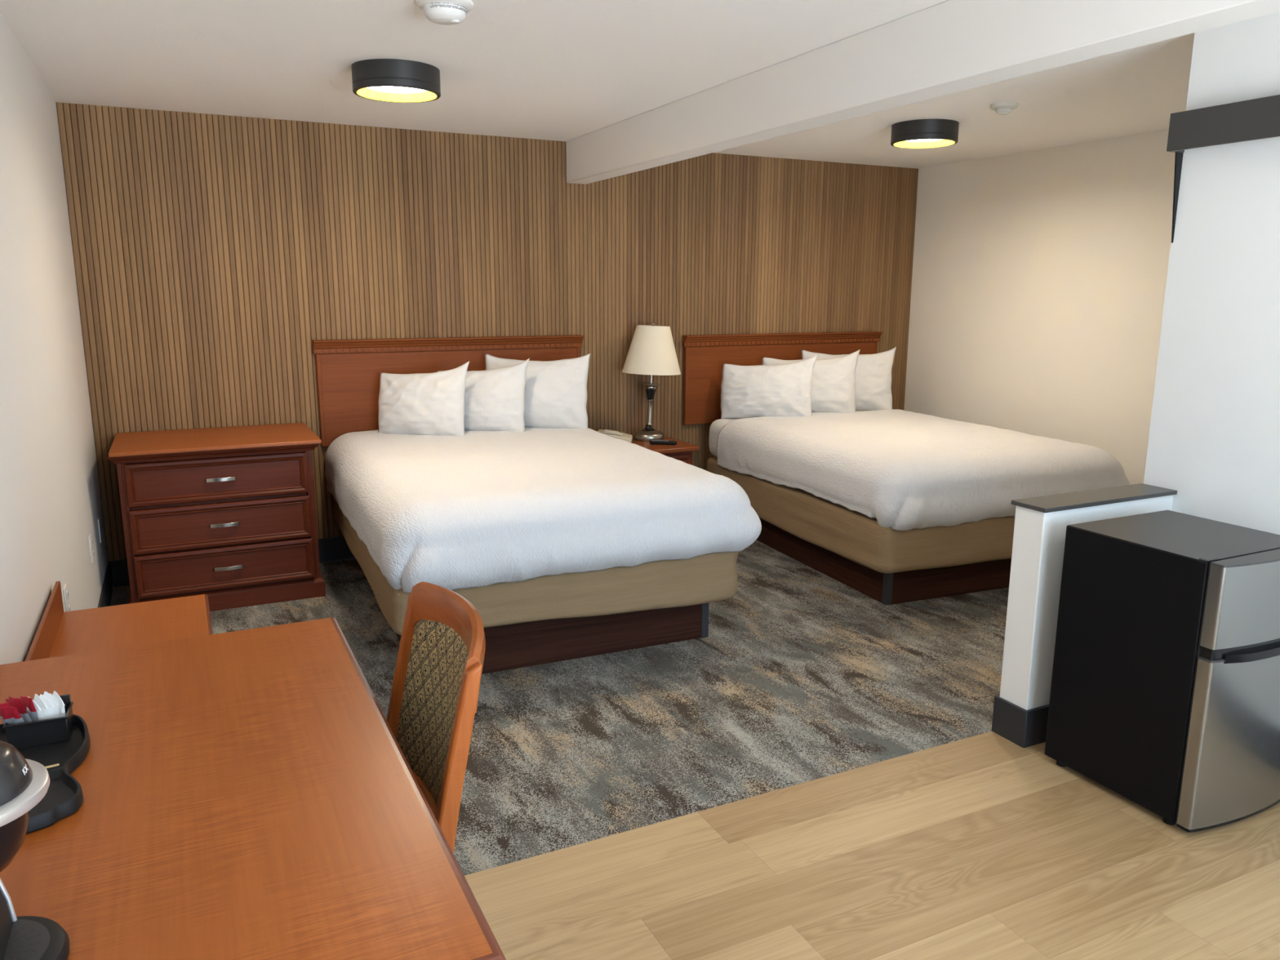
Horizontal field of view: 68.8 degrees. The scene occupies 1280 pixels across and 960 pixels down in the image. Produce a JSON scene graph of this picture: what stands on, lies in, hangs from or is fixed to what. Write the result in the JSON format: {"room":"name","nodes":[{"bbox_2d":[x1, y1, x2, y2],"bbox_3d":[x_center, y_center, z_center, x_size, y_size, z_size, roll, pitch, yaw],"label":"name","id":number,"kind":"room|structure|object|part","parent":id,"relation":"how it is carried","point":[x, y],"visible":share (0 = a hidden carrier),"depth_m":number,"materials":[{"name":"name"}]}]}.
{"room":"hotel room","nodes":[
{"label":"hotel room","id":0,"kind":"room"},
{"bbox_2d":[0,12,108,664],"bbox_3d":[-1.340,0.003,1.693,0.100,2.440,7.100,-5,13,-26],"label":"wall","id":1,"kind":"structure","parent":0,"point":[51,504],"depth_m":3.19,"materials":[{"name":"beige paint"}]},
{"bbox_2d":[25,581,63,661],"bbox_3d":[-1.642,0.506,2.579,0.012,0.204,0.943,-5,13,-26],"label":"backsplash","id":2,"kind":"structure","parent":1,"relation":"attached to","point":[41,647],"depth_m":2.68,"materials":[{"name":"brown wood"}]},
{"bbox_2d":[62,583,70,611],"bbox_3d":[-1.996,0.427,3.260,0.009,0.117,0.072,-5,13,-26],"label":"wall outlet","id":3,"kind":"object","parent":1,"relation":"attached to","point":[65,592],"visible":0.79,"depth_m":3.24,"materials":[{"name":"white plastic"}]},
{"bbox_2d":[66,588,68,599],"bbox_3d":[-1.993,0.399,3.256,0.003,0.032,0.034,-5,13,-26],"label":"socket","id":4,"kind":"object","parent":3,"relation":"attached to","point":[67,593],"depth_m":3.25,"materials":[{"name":"white plastic"}]},
{"bbox_2d":[88,533,93,563],"bbox_3d":[-2.454,0.306,4.186,0.009,0.117,0.072,-5,13,-26],"label":"wall outlet","id":5,"kind":"object","parent":1,"relation":"attached to","point":[91,552],"visible":1,"depth_m":4.16,"materials":[{"name":"white plastic"}]},
{"bbox_2d":[97,516,102,542],"bbox_3d":[-2.687,0.248,4.654,0.006,0.117,0.072,-5,13,-26],"label":"wall outlet","id":6,"kind":"object","parent":1,"relation":"attached to","point":[99,519],"visible":1,"depth_m":4.63,"materials":[{"name":"white plastic"}]},
{"bbox_2d":[97,560,113,607],"bbox_3d":[-1.272,1.132,1.903,0.012,0.144,7.000,-5,13,-26],"label":"baseboard","id":7,"kind":"structure","parent":1,"relation":"attached to","point":[108,585],"depth_m":4.67,"materials":[{"name":"grey"}]},
{"bbox_2d":[55,102,918,561],"bbox_3d":[-0.413,-0.863,5.963,5.410,2.440,0.100,-5,13,-26],"label":"wall","id":8,"kind":"structure","parent":0,"point":[211,252],"depth_m":5.36,"materials":[{"name":"brown wood"}]},
{"bbox_2d":[110,536,355,586],"bbox_3d":[-0.387,0.272,6.145,5.398,0.144,0.012,-5,13,-26],"label":"baseboard","id":9,"kind":"structure","parent":8,"relation":"attached to","point":[331,548],"depth_m":5.44,"materials":[{"name":"grey"}]},
{"bbox_2d":[312,334,584,446],"bbox_3d":[-1.089,-0.548,5.591,1.613,0.600,0.069,-5,13,-26],"label":"headboard","id":10,"kind":"object","parent":8,"relation":"attached to","point":[348,371],"visible":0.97,"depth_m":5.38,"materials":[{"name":"brown wood"}]},
{"bbox_3d":[-1.088,-0.805,5.539,1.613,0.075,0.069,-5,13,-26],"label":"crown molding","id":11,"kind":"part","parent":10,"relation":"part of","materials":[{"name":"brown wood"}]},
{"bbox_2d":[682,331,882,425],"bbox_3d":[1.033,-0.733,6.618,1.645,0.601,0.069,-5,13,-26],"label":"headboard","id":12,"kind":"object","parent":8,"relation":"attached to","point":[704,356],"visible":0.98,"depth_m":6.41,"materials":[{"name":"brown wood"}]},
{"bbox_3d":[1.034,-0.991,6.566,1.645,0.075,0.069,-5,13,-26],"label":"crown molding","id":13,"kind":"part","parent":12,"relation":"part of","materials":[{"name":"brown wood"}]},
{"bbox_2d":[109,539,1008,875],"bbox_3d":[0.327,0.662,4.728,5.410,0.050,3.274,-5,13,-26],"label":"carpet","id":14,"kind":"structure","parent":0,"point":[801,675],"depth_m":3.64,"materials":[{"name":"carpet"}]},
{"bbox_2d":[25,581,213,661],"bbox_3d":[-1.453,0.708,2.711,0.432,0.651,0.953,-5,13,-26],"label":"bench","id":15,"kind":"object","parent":14,"relation":"on","point":[59,633],"visible":0.31,"depth_m":2.86,"materials":[{"name":"brown wood"}]},
{"bbox_3d":[-1.262,0.487,2.761,0.010,0.028,0.953,-5,13,-26],"label":"edge molding","id":16,"kind":"part","parent":15,"relation":"part of","materials":[{"name":"brown wood"}]},
{"bbox_2d":[106,422,325,611],"bbox_3d":[-2.161,0.182,4.843,0.940,0.826,0.683,-5,13,-26],"label":"dresser","id":17,"kind":"object","parent":14,"relation":"on","point":[228,515],"visible":1,"depth_m":4.58,"materials":[{"name":"brown wood"}]},
{"bbox_3d":[-2.167,-0.184,4.775,0.933,0.041,0.644,-5,13,-26],"label":"cornice","id":18,"kind":"part","parent":17,"relation":"part of","materials":[{"name":"brown wood"}]},
{"bbox_3d":[-2.041,-0.006,4.547,0.805,0.205,0.041,-5,13,-26],"label":"drawer","id":19,"kind":"part","parent":17,"relation":"part of","materials":[{"name":"brown wood"}]},
{"bbox_3d":[-2.038,0.215,4.585,0.805,0.211,0.041,-5,13,-26],"label":"drawer","id":20,"kind":"part","parent":17,"relation":"part of","materials":[{"name":"brown wood"}]},
{"bbox_3d":[-2.029,-0.003,4.528,0.135,0.019,0.032,-5,13,-26],"label":"handle","id":21,"kind":"part","parent":17,"relation":"part of","materials":[{"name":"silver metal"}]},
{"bbox_3d":[-2.037,0.430,4.625,0.805,0.205,0.041,-5,13,-26],"label":"drawer","id":22,"kind":"part","parent":17,"relation":"part of","materials":[{"name":"brown wood"}]},
{"bbox_3d":[-2.027,0.219,4.566,0.135,0.019,0.032,-5,13,-26],"label":"handle","id":23,"kind":"part","parent":17,"relation":"part of","materials":[{"name":"silver metal"}]},
{"bbox_3d":[-2.026,0.433,4.606,0.135,0.019,0.032,-5,13,-26],"label":"handle","id":24,"kind":"part","parent":17,"relation":"part of","materials":[{"name":"silver metal"}]},
{"bbox_2d":[332,494,738,674],"bbox_3d":[-0.652,0.253,4.780,1.546,0.724,2.047,-5,13,-24],"label":"bed","id":25,"kind":"object","parent":14,"relation":"on","point":[547,619],"visible":0.17,"depth_m":3.98,"materials":[{"name":"beige fabric"}]},
{"bbox_2d":[324,426,761,593],"bbox_3d":[-0.589,0.028,4.696,1.688,0.354,2.143,-5,13,-24],"label":"bedspread","id":26,"kind":"object","parent":25,"relation":"on","point":[479,508],"visible":0.97,"depth_m":3.91,"materials":[{"name":"white fabric"}]},
{"bbox_2d":[378,361,469,435],"bbox_3d":[-1.214,-0.448,5.232,0.548,0.441,0.223,1,12,4],"label":"pillow","id":27,"kind":"object","parent":26,"relation":"on","point":[419,403],"visible":0.94,"depth_m":5.16,"materials":[{"name":"white fabric"}]},
{"bbox_2d":[436,358,529,431],"bbox_3d":[-0.914,-0.478,5.375,0.578,0.451,0.213,2,12,6],"label":"pillow","id":28,"kind":"object","parent":26,"relation":"on","point":[494,398],"visible":0.63,"depth_m":5.30,"materials":[{"name":"white fabric"}]},
{"bbox_2d":[484,352,590,428],"bbox_3d":[-0.613,-0.518,5.529,0.638,0.464,0.209,2,12,7],"label":"pillow","id":29,"kind":"object","parent":26,"relation":"on","point":[555,392],"visible":0.62,"depth_m":5.46,"materials":[{"name":"white fabric"}]},
{"bbox_3d":[0.292,0.606,4.290,0.034,0.235,0.034,-5,13,-24],"label":"corner trim","id":30,"kind":"part","parent":25,"relation":"part of","materials":[{"name":"grey plastic"}]},
{"bbox_2d":[631,435,699,465],"bbox_3d":[0.037,0.065,5.978,0.453,0.620,0.575,-5,13,-26],"label":"nightstand","id":31,"kind":"object","parent":14,"relation":"on","point":[682,451],"visible":0.04,"depth_m":5.76,"materials":[{"name":"brown wood"}]},
{"bbox_2d":[597,429,632,443],"bbox_3d":[-0.161,-0.285,5.924,0.220,0.084,0.170,1,12,2],"label":"telephone","id":32,"kind":"object","parent":31,"relation":"on","point":[619,435],"visible":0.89,"depth_m":5.84,"materials":[{"name":"beige plastic"}]},
{"bbox_2d":[622,323,680,441],"bbox_3d":[0.073,-0.626,5.965,0.374,0.738,0.374,-5,13,-26],"label":"table lamp","id":33,"kind":"object","parent":31,"relation":"on","point":[651,351],"visible":0.99,"depth_m":5.82,"materials":[{"name":"beige fabric"}]},
{"bbox_3d":[0.063,-0.434,6.000,0.040,0.164,0.040,-3,12,-26],"label":"stem","id":34,"kind":"part","parent":33,"relation":"part of","materials":[{"name":"grey metal"}]},
{"bbox_3d":[0.079,-0.827,5.927,0.374,0.296,0.374,-3,12,-26],"label":"lamp shade","id":35,"kind":"part","parent":33,"relation":"part of","materials":[{"name":"beige fabric"}]},
{"bbox_2d":[649,440,676,444],"bbox_3d":[0.145,-0.234,5.831,0.170,0.024,0.046,3,12,12],"label":"remote control","id":36,"kind":"object","parent":31,"relation":"on","point":[651,442],"visible":1,"depth_m":5.81,"materials":[{"name":"black plastic"}]},
{"bbox_3d":[0.149,-0.031,5.725,0.360,0.230,0.018,-5,13,-26],"label":"drawer","id":37,"kind":"part","parent":31,"relation":"part of","materials":[{"name":"brown wood"}]},
{"bbox_2d":[706,418,1014,605],"bbox_3d":[1.520,0.070,5.729,1.548,0.719,2.037,-4,12,-21],"label":"bed","id":38,"kind":"object","parent":14,"relation":"on","point":[888,566],"visible":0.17,"depth_m":4.87,"materials":[{"name":"beige fabric"}]},
{"bbox_3d":[1.514,-0.155,5.691,1.518,0.262,2.002,-4,12,-21],"label":"mattress","id":39,"kind":"part","parent":38,"relation":"part of","materials":[{"name":"white fabric"}]},
{"bbox_3d":[1.257,0.517,4.742,0.034,0.235,0.034,-4,12,-21],"label":"corner trim","id":40,"kind":"part","parent":38,"relation":"part of","materials":[{"name":"grey plastic"}]},
{"bbox_2d":[716,408,1129,530],"bbox_3d":[1.605,-0.124,5.535,1.644,0.339,1.886,-4,12,-21],"label":"bedspread","id":41,"kind":"object","parent":38,"relation":"on","point":[904,470],"visible":0.98,"depth_m":4.90,"materials":[{"name":"white fabric"}]},
{"bbox_2d":[720,354,817,418],"bbox_3d":[0.847,-0.612,6.205,0.625,0.452,0.210,3,12,14],"label":"pillow","id":42,"kind":"object","parent":41,"relation":"on","point":[781,389],"visible":0.98,"depth_m":6.14,"materials":[{"name":"white fabric"}]},
{"bbox_2d":[762,349,860,413],"bbox_3d":[1.154,-0.660,6.371,0.659,0.458,0.211,2,12,9],"label":"pillow","id":43,"kind":"object","parent":41,"relation":"on","point":[833,380],"visible":0.59,"depth_m":6.30,"materials":[{"name":"white fabric"}]},
{"bbox_2d":[801,346,896,411],"bbox_3d":[1.454,-0.697,6.554,0.662,0.472,0.209,1,12,6],"label":"pillow","id":44,"kind":"object","parent":41,"relation":"on","point":[873,385],"visible":0.48,"depth_m":6.50,"materials":[{"name":"white fabric"}]},
{"bbox_2d":[0,0,1194,168],"bbox_3d":[1.163,-1.464,2.580,5.610,0.100,7.220,-5,13,-26],"label":"ceiling","id":45,"kind":"structure","parent":0,"point":[558,70],"depth_m":3.72,"materials":[{"name":"white paint"}]},
{"bbox_2d":[351,58,440,102],"bbox_3d":[-0.991,-1.622,3.810,0.348,0.098,0.348,-5,13,-26],"label":"ceiling light","id":46,"kind":"object","parent":45,"relation":"attached to","point":[387,80],"visible":1,"depth_m":3.69,"materials":[{"name":"black metal"}]},
{"bbox_2d":[367,86,426,93],"bbox_3d":[-0.991,-1.607,3.813,0.276,0.008,0.276,-5,13,-26],"label":"diffuser","id":47,"kind":"object","parent":46,"relation":"attached to","point":[375,89],"depth_m":3.88,"materials":[{"name":"white plastic"}]},
{"bbox_2d":[415,0,473,25],"bbox_3d":[-0.609,-1.458,2.921,0.176,0.060,0.176,-9,14,-37],"label":"smoke detector","id":48,"kind":"object","parent":45,"relation":"attached to","point":[445,12],"visible":1,"depth_m":2.88,"materials":[{"name":"white plastic"}]},
{"bbox_3d":[-0.609,-1.480,2.916,0.176,0.017,0.176,-9,14,-37],"label":"plate","id":49,"kind":"part","parent":48,"relation":"part of","materials":[{"name":"white plastic"}]},
{"bbox_2d":[430,2,466,14],"bbox_3d":[-0.579,-1.457,2.888,0.128,0.013,0.046,-10,15,-41],"label":"print","id":50,"kind":"object","parent":48,"relation":"on","point":[436,8],"depth_m":2.87,"materials":[{"name":"grey"}]},
{"bbox_2d":[565,0,1279,184],"bbox_3d":[1.157,-1.299,2.623,0.136,0.241,7.000,-5,13,-26],"label":"ceiling beam","id":51,"kind":"structure","parent":45,"relation":"attached to","point":[948,46],"depth_m":3.09,"materials":[{"name":"white paint"}]},
{"bbox_2d":[890,119,959,148],"bbox_3d":[1.532,-1.862,5.039,0.348,0.098,0.348,-5,13,-26],"label":"ceiling light","id":52,"kind":"object","parent":45,"relation":"attached to","point":[918,133],"visible":1,"depth_m":4.92,"materials":[{"name":"black metal"}]},
{"bbox_2d":[906,139,939,141],"bbox_3d":[1.532,-1.848,5.042,0.276,0.008,0.276,-5,13,-26],"label":"diffuser","id":53,"kind":"object","parent":52,"relation":"attached to","point":[914,140],"depth_m":5.14,"materials":[{"name":"white plastic"}]},
{"bbox_2d":[990,102,1018,115],"bbox_3d":[1.748,-1.779,4.493,0.128,0.043,0.128,-5,13,-26],"label":"detector","id":54,"kind":"object","parent":45,"relation":"attached to","point":[1001,108],"visible":1,"depth_m":4.46,"materials":[{"name":"grey plastic"}]},
{"bbox_3d":[1.748,-1.791,4.491,0.128,0.018,0.128,-5,13,-26],"label":"plate","id":55,"kind":"part","parent":54,"relation":"part of","materials":[{"name":"grey plastic"}]},
{"bbox_2d":[464,731,1279,959],"bbox_3d":[1.872,1.298,1.653,5.410,0.060,3.726,-5,13,-26],"label":"floor","id":56,"kind":"structure","parent":0,"point":[982,846],"depth_m":2.54,"materials":[{"name":"brown wood"}]},
{"bbox_2d":[0,617,506,959],"bbox_3d":[-0.786,0.867,1.669,0.719,0.760,1.358,-5,13,-26],"label":"desk","id":57,"kind":"object","parent":56,"relation":"on","point":[249,794],"visible":0.97,"depth_m":1.45,"materials":[{"name":"brown wood"}]},
{"bbox_2d":[0,740,69,959],"bbox_3d":[-0.796,0.454,1.075,0.219,0.285,0.178,-5,13,-26],"label":"coffee maker","id":58,"kind":"object","parent":57,"relation":"on","point":[24,783],"visible":1,"depth_m":1.10,"materials":[{"name":"black plastic"}]},
{"bbox_3d":[-0.798,0.480,1.149,0.042,0.157,0.006,-5,13,-26],"label":"chrome trim","id":59,"kind":"part","parent":58,"relation":"part of","materials":[{"name":"silver metal"}]},
{"bbox_2d":[0,810,29,871],"bbox_3d":[-0.777,0.416,1.077,0.136,0.092,0.136,-5,13,-26],"label":"carafe","id":60,"kind":"object","parent":58,"relation":"on","point":[13,824],"depth_m":1.06,"materials":[{"name":"black glass"}]},
{"bbox_3d":[-0.777,0.335,1.060,0.146,0.044,0.146,-5,13,-26],"label":"lid","id":61,"kind":"part","parent":58,"relation":"part of","materials":[{"name":"black plastic"}]},
{"bbox_2d":[0,714,90,834],"bbox_3d":[-1.039,0.488,1.556,0.212,0.025,0.398,-5,13,-26],"label":"tray","id":62,"kind":"object","parent":57,"relation":"on","point":[64,797],"visible":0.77,"depth_m":1.55,"materials":[{"name":"black plastic"}]},
{"bbox_2d":[3,693,74,749],"bbox_3d":[-1.080,0.435,1.684,0.098,0.062,0.070,-5,13,-24],"label":"caddy","id":63,"kind":"object","parent":62,"relation":"on","point":[35,733],"visible":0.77,"depth_m":1.66,"materials":[{"name":"black plastic"}]},
{"bbox_2d":[0,702,16,724],"bbox_3d":[-1.108,0.426,1.648,0.031,0.088,0.038,0,12,0],"label":"packet","id":64,"kind":"object","parent":63,"relation":"in","point":[2,704],"visible":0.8,"depth_m":1.64,"materials":[{"name":"red paper"}]},
{"bbox_2d":[0,706,24,724],"bbox_3d":[-1.102,0.430,1.651,0.031,0.081,0.041,-1,12,-6],"label":"packet","id":65,"kind":"object","parent":63,"relation":"in","point":[7,713],"visible":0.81,"depth_m":1.64,"materials":[{"name":"red paper"}]},
{"bbox_2d":[4,698,26,722],"bbox_3d":[-1.097,0.425,1.660,0.031,0.087,0.028,3,12,16],"label":"packet","id":66,"kind":"object","parent":63,"relation":"in","point":[16,704],"visible":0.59,"depth_m":1.64,"materials":[{"name":"red paper"}]},
{"bbox_2d":[8,696,31,722],"bbox_3d":[-1.091,0.423,1.658,0.031,0.091,0.028,4,12,16],"label":"packet","id":67,"kind":"object","parent":63,"relation":"in","point":[28,718],"visible":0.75,"depth_m":1.64,"materials":[{"name":"red paper"}]},
{"bbox_2d":[19,695,39,721],"bbox_3d":[-1.087,0.424,1.672,0.031,0.083,0.016,4,12,19],"label":"packet","id":68,"kind":"object","parent":63,"relation":"in","point":[28,703],"visible":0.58,"depth_m":1.66,"materials":[{"name":"red paper"}]},
{"bbox_2d":[26,696,44,719],"bbox_3d":[-1.079,0.423,1.673,0.028,0.085,0.019,2,12,9],"label":"packet","id":69,"kind":"object","parent":63,"relation":"in","point":[40,716],"visible":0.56,"depth_m":1.67,"materials":[{"name":"white paper"}]},
{"bbox_2d":[33,693,49,719],"bbox_3d":[-1.071,0.421,1.677,0.028,0.086,0.010,1,12,4],"label":"packet","id":70,"kind":"object","parent":63,"relation":"in","point":[37,700],"visible":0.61,"depth_m":1.67,"materials":[{"name":"white paper"}]},
{"bbox_2d":[39,693,55,718],"bbox_3d":[-1.066,0.422,1.681,0.028,0.084,0.009,-3,12,-15],"label":"packet","id":71,"kind":"object","parent":63,"relation":"in","point":[51,708],"visible":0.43,"depth_m":1.68,"materials":[{"name":"white paper"}]},
{"bbox_2d":[43,691,59,717],"bbox_3d":[-1.061,0.419,1.684,0.028,0.087,0.008,-3,12,-16],"label":"packet","id":72,"kind":"object","parent":63,"relation":"in","point":[46,695],"visible":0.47,"depth_m":1.68,"materials":[{"name":"white paper"}]},
{"bbox_2d":[49,693,60,716],"bbox_3d":[-1.058,0.422,1.691,0.028,0.079,0.008,1,13,4],"label":"packet","id":73,"kind":"object","parent":63,"relation":"in","point":[55,700],"visible":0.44,"depth_m":1.68,"materials":[{"name":"white paper"}]},
{"bbox_2d":[52,690,65,716],"bbox_3d":[-1.050,0.420,1.690,0.028,0.083,0.008,2,12,10],"label":"packet","id":74,"kind":"object","parent":63,"relation":"in","point":[62,712],"visible":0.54,"depth_m":1.68,"materials":[{"name":"white paper"}]},
{"bbox_2d":[44,764,59,768],"bbox_3d":[-1.030,0.484,1.536,0.130,0.001,0.006,-7,14,-32],"label":"stick","id":75,"kind":"object","parent":62,"relation":"on","point":[55,765],"visible":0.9,"depth_m":1.56,"materials":[{"name":"brown wood"}]},
{"bbox_3d":[-0.785,0.512,1.597,0.719,0.034,1.358,-5,13,-26],"label":"edge molding","id":76,"kind":"part","parent":57,"relation":"part of","materials":[{"name":"brown wood"}]},
{"bbox_2d":[386,581,485,853],"bbox_3d":[-0.605,0.735,1.854,0.599,0.946,0.495,-5,13,-25],"label":"desk chair","id":77,"kind":"object","parent":56,"relation":"on","point":[433,705],"visible":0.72,"depth_m":1.94,"materials":[{"name":"brown wood"}]},
{"bbox_3d":[-0.537,0.692,2.143,0.119,0.916,0.025,-5,13,-25],"label":"post","id":78,"kind":"part","parent":77,"relation":"part of","materials":[{"name":"brown wood"}]},
{"bbox_3d":[-0.443,0.675,1.919,0.069,0.040,0.450,-5,13,-25],"label":"rail","id":79,"kind":"part","parent":77,"relation":"part of","materials":[{"name":"brown wood"}]},
{"bbox_2d":[396,619,468,808],"bbox_3d":[-0.405,0.486,1.899,0.122,0.369,0.435,-5,13,-25],"label":"cushion","id":80,"kind":"object","parent":77,"relation":"on","point":[432,660],"depth_m":1.98,"materials":[{"name":"fabric"}]},
{"bbox_3d":[-0.373,0.313,1.879,0.090,0.126,0.460,-5,13,-25],"label":"crest rail","id":81,"kind":"part","parent":77,"relation":"part of","materials":[{"name":"brown wood"}]},
{"bbox_3d":[-0.337,0.777,1.726,0.119,0.916,0.025,-5,13,-25],"label":"post","id":82,"kind":"part","parent":77,"relation":"part of","materials":[{"name":"brown wood"}]},
{"bbox_2d":[1044,510,1279,832],"bbox_3d":[1.719,0.577,2.962,0.502,0.832,0.555,-5,13,-26],"label":"mini fridge","id":83,"kind":"object","parent":56,"relation":"on","point":[1165,694],"visible":1,"depth_m":2.78,"materials":[{"name":"black metal"}]},
{"bbox_3d":[1.701,0.166,2.920,0.492,0.001,0.457,-5,13,-26],"label":"panel","id":84,"kind":"part","parent":83,"relation":"part of","materials":[{"name":"grey metal"}]},
{"bbox_3d":[1.821,0.744,2.784,0.500,0.516,0.064,-5,13,-26],"label":"fridge door","id":85,"kind":"part","parent":83,"relation":"part of","materials":[{"name":"silver metal"}]},
{"bbox_3d":[1.821,0.473,2.731,0.492,0.028,0.060,-5,13,-26],"label":"handle","id":86,"kind":"part","parent":83,"relation":"part of","materials":[{"name":"black plastic"}]},
{"bbox_3d":[1.822,0.336,2.701,0.500,0.239,0.064,-5,13,-26],"label":"freezer door","id":87,"kind":"part","parent":83,"relation":"part of","materials":[{"name":"silver metal"}]},
{"bbox_2d":[903,128,1175,484],"bbox_3d":[2.806,-0.791,5.669,0.100,2.440,3.484,-5,13,-26],"label":"wall","id":88,"kind":"structure","parent":0,"point":[1039,277],"depth_m":5.93,"materials":[{"name":"beige paint"}]},
{"bbox_2d":[1000,494,1173,710],"bbox_3d":[1.615,0.481,3.394,0.661,0.845,0.123,-5,13,-26],"label":"wall partition","id":89,"kind":"structure","parent":0,"point":[1038,537],"depth_m":3.23,"materials":[{"name":"white paint"}]},
{"bbox_2d":[991,694,1048,747],"bbox_3d":[1.609,0.828,3.462,0.673,0.138,0.147,-5,13,-26],"label":"baseboard","id":90,"kind":"structure","parent":89,"relation":"attached to","point":[1021,726],"depth_m":3.29,"materials":[{"name":"grey"}]},
{"bbox_2d":[1011,483,1177,512],"bbox_3d":[1.612,0.061,3.305,0.673,0.015,0.145,-5,13,-26],"label":"trim","id":91,"kind":"structure","parent":89,"relation":"on","point":[1071,500],"depth_m":3.27,"materials":[{"name":"grey laminate"}]},
{"bbox_2d":[1143,11,1279,534],"bbox_3d":[3.507,-0.079,2.185,1.781,2.440,3.716,-5,13,-26],"label":"wall","id":92,"kind":"structure","parent":0,"point":[1214,437],"depth_m":3.17,"materials":[{"name":"white paint"}]},
{"bbox_2d":[1166,94,1279,243],"bbox_3d":[2.230,-0.897,2.523,0.079,0.429,1.700,-5,13,-26],"label":"wall shelf","id":93,"kind":"object","parent":92,"relation":"attached to","point":[1255,119],"visible":1,"depth_m":3.06,"materials":[{"name":"dark grey laminate"},{"name":"black metal"}]}
]}

